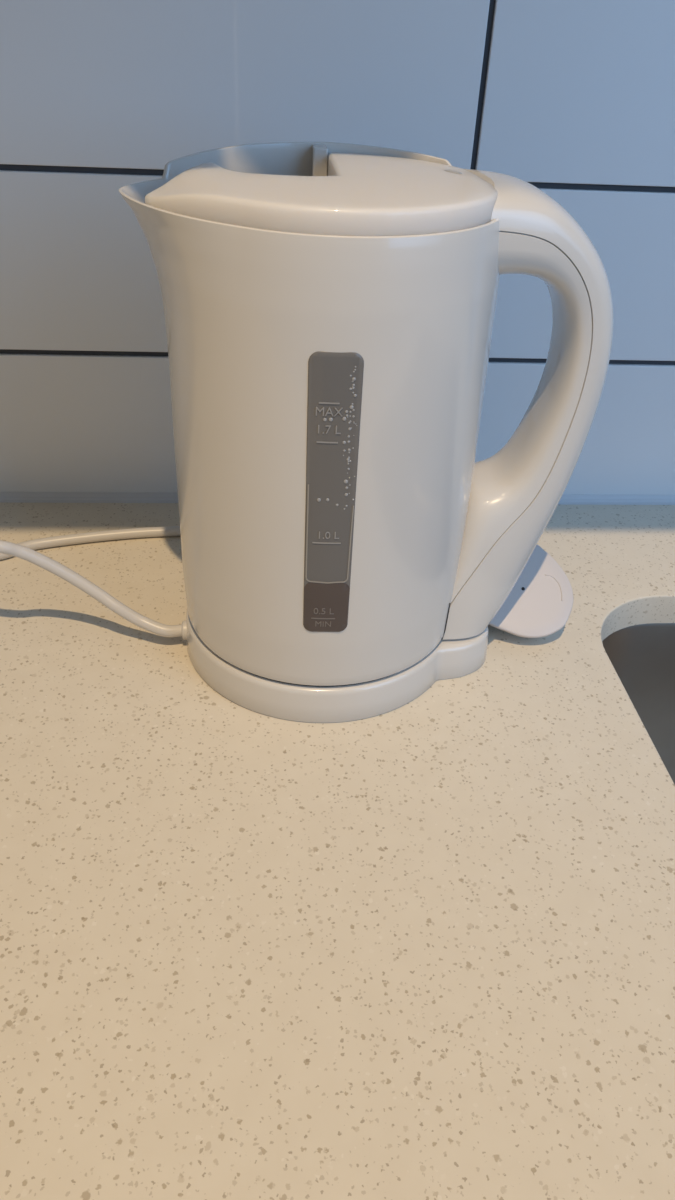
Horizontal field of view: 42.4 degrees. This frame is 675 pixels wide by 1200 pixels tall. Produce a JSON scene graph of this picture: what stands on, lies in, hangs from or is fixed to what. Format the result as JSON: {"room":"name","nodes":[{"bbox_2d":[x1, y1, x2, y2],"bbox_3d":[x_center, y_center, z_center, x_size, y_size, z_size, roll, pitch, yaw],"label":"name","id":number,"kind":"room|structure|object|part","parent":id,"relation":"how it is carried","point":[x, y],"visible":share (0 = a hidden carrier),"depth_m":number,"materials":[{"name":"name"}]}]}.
{"room":"kitchen","nodes":[
{"label":"kitchen","id":0,"kind":"room"},
{"bbox_2d":[0,0,674,494],"bbox_3d":[0.111,-0.278,0.471,1.900,0.550,0.030,0,35,-5],"label":"wall","id":1,"kind":"structure","parent":0,"point":[572,100],"depth_m":0.47,"materials":[{"name":"white tile"}]},
{"bbox_2d":[0,503,674,1199],"bbox_3d":[0.123,0.117,0.350,1.900,0.020,0.620,0,35,-5],"label":"countertop","id":2,"kind":"structure","parent":1,"relation":"attached to","point":[423,948],"depth_m":0.33,"materials":[{"name":"stone"}]},
{"bbox_2d":[0,526,487,722],"bbox_3d":[-0.092,-0.018,0.456,0.363,0.063,0.177,0,35,-5],"label":"base","id":3,"kind":"object","parent":2,"relation":"on","point":[451,658],"visible":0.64,"depth_m":0.42,"materials":[{"name":"white plastic"}]},
{"bbox_3d":[-0.094,-0.034,0.480,0.363,0.062,0.119,0,35,-5],"label":"cord","id":4,"kind":"part","parent":3,"relation":"part of","materials":[{"name":"white plastic"}]},
{"bbox_3d":[-0.009,0.003,0.455,0.131,0.002,0.131,0,35,-5],"label":"jug seat","id":5,"kind":"part","parent":3,"relation":"part of","materials":[{"name":"white plastic"}]},
{"bbox_2d":[119,142,612,685],"bbox_3d":[0.012,-0.079,0.390,0.190,0.206,0.138,15,37,17],"label":"electric kettle","id":6,"kind":"object","parent":3,"relation":"on","point":[329,308],"visible":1,"depth_m":0.34,"materials":[{"name":"white plastic"}]},
{"bbox_3d":[0.003,-0.156,0.336,0.112,0.016,0.133,31,43,34],"label":"lid","id":7,"kind":"part","parent":6,"relation":"part of","materials":[{"name":"white plastic"}]},
{"bbox_3d":[-0.005,0.003,0.371,0.019,0.026,0.001,0,35,-5],"label":"wet pane","id":8,"kind":"part","parent":6,"relation":"part of","materials":[{"name":"plastic"}]},
{"bbox_3d":[0.070,-0.081,0.411,0.068,0.190,0.080,0,35,-5],"label":"handle","id":9,"kind":"part","parent":6,"relation":"part of","materials":[{"name":"white plastic"}]},
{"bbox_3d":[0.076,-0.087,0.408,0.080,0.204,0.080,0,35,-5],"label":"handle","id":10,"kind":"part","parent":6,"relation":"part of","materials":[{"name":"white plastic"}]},
{"bbox_2d":[489,545,572,637],"bbox_3d":[0.099,-0.005,0.471,0.056,0.040,0.051,0,35,-5],"label":"switch","id":11,"kind":"object","parent":2,"relation":"on","point":[539,604],"visible":0.69,"depth_m":0.46,"materials":[{"name":"white plastic"}]},
{"bbox_2d":[602,623,674,783],"bbox_3d":[0.368,0.203,0.421,0.464,0.180,0.428,0,35,-5],"label":"sink","id":12,"kind":"object","parent":2,"relation":"in","point":[642,656],"visible":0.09,"depth_m":0.54,"materials":[{"name":"metal"}]},
{"bbox_2d":[0,492,674,504],"bbox_3d":[0.102,-0.069,0.595,1.900,0.006,0.004,0,35,-5],"label":"trim","id":13,"kind":"structure","parent":1,"relation":"attached to","point":[5,497],"depth_m":0.58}
]}

